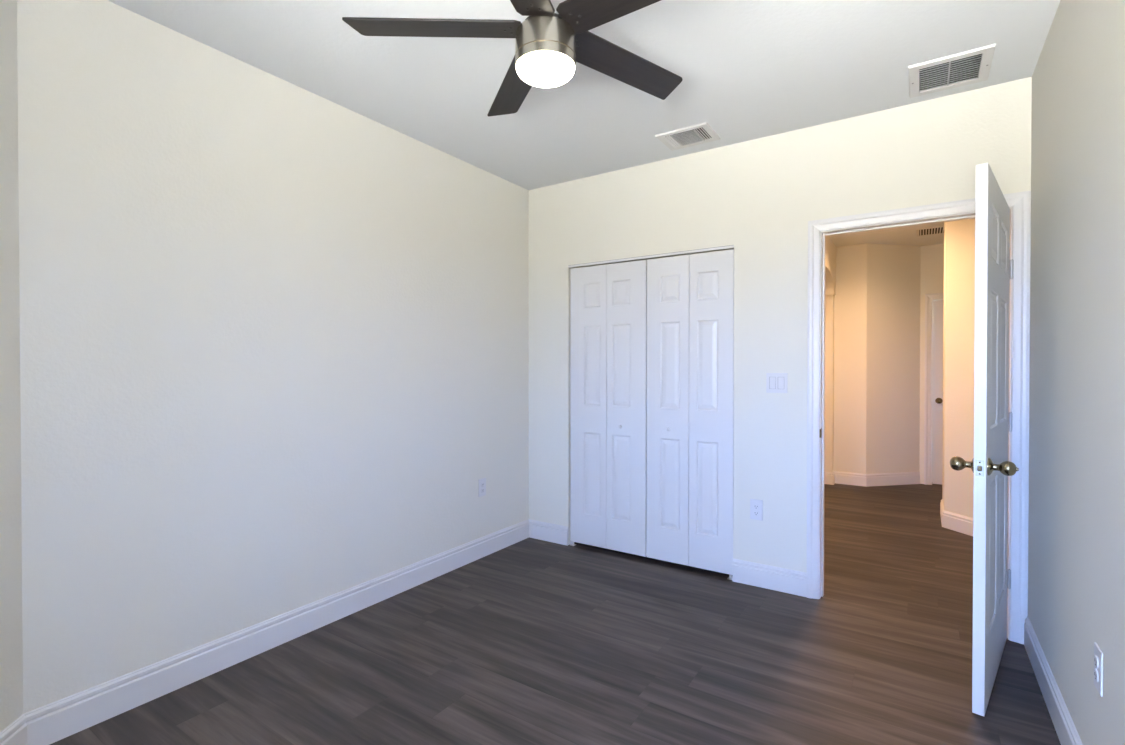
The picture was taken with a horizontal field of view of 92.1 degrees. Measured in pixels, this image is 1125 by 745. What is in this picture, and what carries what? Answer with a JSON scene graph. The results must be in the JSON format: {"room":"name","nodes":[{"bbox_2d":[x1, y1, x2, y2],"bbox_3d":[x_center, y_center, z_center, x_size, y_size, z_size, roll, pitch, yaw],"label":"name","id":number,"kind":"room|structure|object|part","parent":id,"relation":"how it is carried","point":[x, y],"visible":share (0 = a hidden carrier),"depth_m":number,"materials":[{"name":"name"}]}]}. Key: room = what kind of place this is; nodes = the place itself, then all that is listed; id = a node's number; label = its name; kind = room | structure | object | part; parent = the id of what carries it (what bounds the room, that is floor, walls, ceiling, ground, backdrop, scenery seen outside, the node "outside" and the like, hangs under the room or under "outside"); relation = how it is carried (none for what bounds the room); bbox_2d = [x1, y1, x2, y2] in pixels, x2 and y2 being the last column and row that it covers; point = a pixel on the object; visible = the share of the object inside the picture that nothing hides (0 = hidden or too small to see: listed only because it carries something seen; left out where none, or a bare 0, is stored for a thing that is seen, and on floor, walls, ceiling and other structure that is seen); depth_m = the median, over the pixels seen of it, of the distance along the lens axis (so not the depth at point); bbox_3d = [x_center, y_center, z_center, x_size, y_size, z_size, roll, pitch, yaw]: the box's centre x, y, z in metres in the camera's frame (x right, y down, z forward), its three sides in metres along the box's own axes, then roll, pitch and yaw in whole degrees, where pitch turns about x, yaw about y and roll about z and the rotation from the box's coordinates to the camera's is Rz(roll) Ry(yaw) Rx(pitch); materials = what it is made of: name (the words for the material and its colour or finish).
{"room":"empty bedroom","nodes":[
{"label":"empty bedroom","id":0,"kind":"room"},
{"bbox_2d":[0,0,22,731],"bbox_3d":[-1.818,-0.038,1.058,1.016,2.627,1.256,0,1,34],"label":"wall","id":1,"kind":"structure","parent":0,"point":[11,628],"depth_m":1.75,"materials":[{"name":"paint"}]},
{"bbox_2d":[0,714,26,744],"bbox_3d":[-1.662,1.208,1.187,0.014,0.133,1.267,0,1,-11],"label":"baseboard","id":2,"kind":"structure","parent":1,"relation":"attached to","point":[15,733],"depth_m":1.76,"materials":[{"name":"white paint"}]},
{"bbox_2d":[17,0,528,713],"bbox_3d":[-1.043,-0.056,3.039,0.120,2.627,2.905,0,1,34],"label":"wall","id":3,"kind":"structure","parent":0,"point":[274,334],"depth_m":2.33,"materials":[{"name":"paint"}]},
{"bbox_2d":[24,519,528,744],"bbox_3d":[-1.020,1.192,2.963,0.014,0.133,2.785,0,1,34],"label":"baseboard","id":4,"kind":"structure","parent":3,"relation":"attached to","point":[48,724],"depth_m":2.34,"materials":[{"name":"white paint"}]},
{"bbox_2d":[479,478,485,496],"bbox_3d":[-0.543,0.780,3.685,0.009,0.120,0.072,0,1,34],"label":"wall outlet","id":5,"kind":"object","parent":3,"relation":"attached to","point":[482,482],"visible":1,"depth_m":3.68,"materials":[{"name":"white plastic"}]},
{"bbox_2d":[50,483,1060,744],"bbox_3d":[1.419,1.298,3.060,4.500,0.080,8.250,0,1,34],"label":"floor","id":6,"kind":"structure","parent":0,"point":[529,641],"depth_m":2.34,"materials":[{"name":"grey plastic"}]},
{"bbox_2d":[108,0,1060,246],"bbox_3d":[1.419,-1.419,3.036,4.500,0.100,8.250,0,1,34],"label":"ceiling","id":7,"kind":"structure","parent":0,"point":[748,70],"depth_m":2.41,"materials":[{"name":"paint"}]},
{"bbox_2d":[342,0,681,115],"bbox_3d":[-0.011,-1.158,1.750,1.178,0.398,1.219,0,1,34],"label":"ceiling fan","id":8,"kind":"object","parent":7,"relation":"hanging from","point":[549,45],"visible":1,"depth_m":1.74,"materials":[{"name":"brushed nickel"},{"name":"dark wood"},{"name":"frosted white glass"}]},
{"bbox_3d":[-0.412,-1.117,1.759,0.557,0.007,0.127,0,12,-1],"label":"blade","id":9,"kind":"part","parent":8,"relation":"part of","materials":[{"name":"black wood"}]},
{"bbox_3d":[-0.174,-1.120,2.104,0.127,0.007,0.557,-12,4,-19],"label":"blade","id":10,"kind":"part","parent":8,"relation":"part of","materials":[{"name":"black wood"}]},
{"bbox_3d":[-0.157,-1.114,1.427,0.127,0.007,0.557,12,4,16],"label":"blade","id":11,"kind":"part","parent":8,"relation":"part of","materials":[{"name":"black wood"}]},
{"bbox_3d":[0.238,-1.115,1.566,0.557,0.007,0.127,0,-10,35],"label":"blade","id":12,"kind":"part","parent":8,"relation":"part of","materials":[{"name":"black wood"}]},
{"bbox_3d":[0.228,-1.119,1.985,0.557,0.007,0.127,0,-10,-37],"label":"blade","id":13,"kind":"part","parent":8,"relation":"part of","materials":[{"name":"black wood"}]},
{"bbox_2d":[655,122,720,150],"bbox_3d":[0.729,-1.362,3.151,0.306,0.016,0.253,0,1,34],"label":"ceiling vent","id":14,"kind":"object","parent":7,"relation":"in","point":[701,133],"visible":1,"depth_m":3.13,"materials":[{"name":"white metal"}]},
{"bbox_2d":[916,226,943,236],"bbox_3d":[3.691,-1.385,5.280,0.410,0.008,0.336,0,1,34],"label":"ceiling vent","id":15,"kind":"object","parent":7,"relation":"in","point":[940,229],"visible":0.56,"depth_m":5.32,"materials":[{"name":"white metal"}]},
{"bbox_2d":[908,43,995,97],"bbox_3d":[1.756,-1.358,2.465,0.308,0.012,0.326,0,1,34],"label":"ceiling vent","id":16,"kind":"object","parent":7,"relation":"in","point":[972,66],"visible":1,"depth_m":2.45,"materials":[{"name":"white metal"}]},
{"bbox_2d":[529,77,1031,572],"bbox_3d":[1.259,-0.057,3.185,3.558,2.627,0.120,0,1,34],"label":"wall","id":17,"kind":"structure","parent":0,"point":[759,197],"depth_m":3.18,"materials":[{"name":"paint"}]},
{"bbox_2d":[529,519,567,545],"bbox_3d":[-0.111,1.183,4.023,0.360,0.133,0.014,0,1,34],"label":"baseboard","id":18,"kind":"structure","parent":17,"relation":"attached to","point":[549,532],"depth_m":4.01,"materials":[{"name":"white paint"}]},
{"bbox_2d":[570,260,646,556],"bbox_3d":[0.306,0.253,3.759,0.593,1.998,0.061,0,1,34],"label":"door","id":19,"kind":"structure","parent":17,"relation":"in","point":[609,301],"depth_m":3.74,"materials":[{"name":"white paint"}]},
{"bbox_2d":[568,245,733,267],"bbox_3d":[0.546,-0.761,3.599,1.184,0.016,0.036,0,1,34],"label":"track","id":20,"kind":"object","parent":17,"relation":"attached to","point":[729,246],"visible":0.94,"depth_m":3.54,"materials":[{"name":"white paint"}]},
{"bbox_2d":[647,249,733,579],"bbox_3d":[0.796,0.256,3.435,0.569,1.998,0.061,0,1,34],"label":"door","id":21,"kind":"structure","parent":17,"relation":"in","point":[690,298],"depth_m":3.42,"materials":[{"name":"white paint"}]},
{"bbox_2d":[750,499,762,520],"bbox_3d":[1.141,0.808,3.193,0.072,0.120,0.009,0,1,34],"label":"wall outlet","id":22,"kind":"object","parent":17,"relation":"attached to","point":[756,506],"visible":1,"depth_m":3.19,"materials":[{"name":"white plastic"}]},
{"bbox_2d":[732,559,806,596],"bbox_3d":[1.198,1.191,3.156,0.412,0.133,0.014,0,1,34],"label":"baseboard","id":23,"kind":"structure","parent":17,"relation":"attached to","point":[784,580],"depth_m":3.15,"materials":[{"name":"white paint"}]},
{"bbox_2d":[766,373,787,392],"bbox_3d":[1.235,0.060,3.125,0.116,0.115,0.008,0,1,34],"label":"light switch","id":24,"kind":"object","parent":17,"relation":"attached to","point":[775,382],"visible":1,"depth_m":3.12,"materials":[{"name":"white plastic"}]},
{"bbox_2d":[806,191,1029,643],"bbox_3d":[1.795,0.210,2.821,0.944,2.099,0.140,0,1,34],"label":"door frame","id":25,"kind":"structure","parent":17,"relation":"attached to","point":[1018,203],"depth_m":2.66,"materials":[{"name":"white paint"}]},
{"bbox_2d":[950,163,1018,715],"bbox_3d":[1.806,0.245,2.269,0.204,2.013,0.827,0,1,44],"label":"door","id":26,"kind":"structure","parent":17,"relation":"in","point":[991,468],"depth_m":2.05,"materials":[{"name":"white paint"}]},
{"bbox_3d":[1.520,0.349,2.072,0.065,0.054,0.054,0,1,44],"label":"knob","id":27,"kind":"part","parent":26,"relation":"part of","materials":[{"name":"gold metal"}]},
{"bbox_3d":[1.524,0.349,1.981,0.025,0.058,0.002,0,1,44],"label":"latch plate","id":28,"kind":"part","parent":26,"relation":"part of","materials":[{"name":"silver metal"}]},
{"bbox_3d":[1.617,0.349,1.978,0.071,0.054,0.054,0,1,44],"label":"knob","id":29,"kind":"part","parent":26,"relation":"part of","materials":[{"name":"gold metal"}]},
{"bbox_2d":[825,236,835,471],"bbox_3d":[1.972,-0.071,4.832,0.450,2.627,3.414,0,1,34],"label":"wall","id":30,"kind":"structure","parent":0,"point":[830,248],"depth_m":5.97,"materials":[{"name":"paint"}]},
{"bbox_2d":[824,472,833,484],"bbox_3d":[2.811,1.165,6.057,0.390,0.133,0.014,0,1,34],"label":"baseboard","id":31,"kind":"structure","parent":30,"relation":"attached to","point":[828,476],"depth_m":5.97,"materials":[{"name":"white paint"}]},
{"bbox_2d":[834,243,920,473],"bbox_3d":[3.474,-0.083,6.102,0.913,2.627,0.602,0,1,34],"label":"wall","id":32,"kind":"structure","parent":0,"point":[877,298],"depth_m":5.94,"materials":[{"name":"paint"}]},
{"bbox_2d":[834,471,865,486],"bbox_3d":[3.153,1.166,5.956,0.322,0.133,0.014,0,1,34],"label":"baseboard","id":33,"kind":"structure","parent":32,"relation":"attached to","point":[847,478],"depth_m":5.95,"materials":[{"name":"white paint"}]},
{"bbox_2d":[866,472,919,486],"bbox_3d":[3.619,1.166,5.936,0.688,0.133,0.014,0,1,-11],"label":"baseboard","id":34,"kind":"structure","parent":32,"relation":"attached to","point":[903,478],"depth_m":5.93,"materials":[{"name":"white paint"}]},
{"bbox_2d":[924,293,943,484],"bbox_3d":[4.418,0.186,5.757,0.958,2.095,0.139,0,1,34],"label":"door frame","id":35,"kind":"structure","parent":32,"relation":"attached to","point":[928,401],"depth_m":5.95,"materials":[{"name":"white paint"}]},
{"bbox_2d":[932,300,943,484],"bbox_3d":[4.396,0.219,5.725,0.804,2.015,0.116,0,1,34],"label":"door","id":36,"kind":"structure","parent":32,"relation":"in","point":[937,458],"depth_m":5.94,"materials":[{"name":"white paint"}]},
{"bbox_2d":[919,244,943,483],"bbox_3d":[4.726,-0.079,5.641,1.850,2.627,0.253,0,1,34],"label":"wall","id":37,"kind":"structure","parent":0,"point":[932,256],"depth_m":5.98,"materials":[{"name":"paint"}]},
{"bbox_2d":[942,219,974,517],"bbox_3d":[3.614,-0.063,3.849,1.465,2.627,1.170,0,1,34],"label":"wall","id":38,"kind":"structure","parent":0,"point":[959,236],"depth_m":4.25,"materials":[{"name":"paint"}]},
{"bbox_2d":[940,500,943,524],"bbox_3d":[3.198,1.178,4.572,0.014,0.133,0.472,0,1,34],"label":"baseboard","id":39,"kind":"structure","parent":38,"relation":"attached to","point":[941,502],"depth_m":4.56,"materials":[{"name":"white paint"}]},
{"bbox_2d":[942,511,972,535],"bbox_3d":[3.203,1.184,3.858,0.014,0.133,1.078,0,1,-14],"label":"baseboard","id":40,"kind":"structure","parent":38,"relation":"attached to","point":[952,521],"depth_m":4.25,"materials":[{"name":"white paint"}]},
{"bbox_2d":[1028,0,1124,744],"bbox_3d":[1.098,-0.036,0.796,0.120,2.627,4.041,0,1,34],"label":"wall","id":41,"kind":"structure","parent":0,"point":[1076,529],"depth_m":1.71,"materials":[{"name":"paint"}]},
{"bbox_2d":[1027,191,1030,615],"bbox_3d":[2.161,0.147,2.514,0.004,1.966,0.006,0,1,34],"label":"trim","id":42,"kind":"structure","parent":41,"relation":"attached to","point":[1030,191],"depth_m":2.51,"materials":[{"name":"white paint"}]},
{"bbox_2d":[1024,616,1082,744],"bbox_3d":[1.142,1.210,0.994,0.014,0.133,3.681,0,1,34],"label":"baseboard","id":43,"kind":"structure","parent":41,"relation":"attached to","point":[1066,731],"depth_m":2.02,"materials":[{"name":"white paint"}]},
{"bbox_2d":[1094,642,1102,696],"bbox_3d":[1.489,0.825,1.510,0.009,0.120,0.072,0,1,34],"label":"wall outlet","id":44,"kind":"object","parent":41,"relation":"attached to","point":[1098,655],"visible":1,"depth_m":1.50,"materials":[{"name":"white plastic"}]},
{"bbox_2d":[1094,655,1098,667],"bbox_3d":[1.487,0.805,1.511,0.004,0.028,0.034,0,1,34],"label":"receptacle","id":45,"kind":"object","parent":44,"relation":"attached to","point":[1096,657],"depth_m":1.50,"materials":[{"name":"white plastic"}]},
{"bbox_2d":[1094,669,1098,681],"bbox_3d":[1.487,0.844,1.511,0.004,0.028,0.034,0,1,34],"label":"receptacle","id":46,"kind":"object","parent":44,"relation":"attached to","point":[1096,671],"depth_m":1.50,"materials":[{"name":"white plastic"}]}
]}

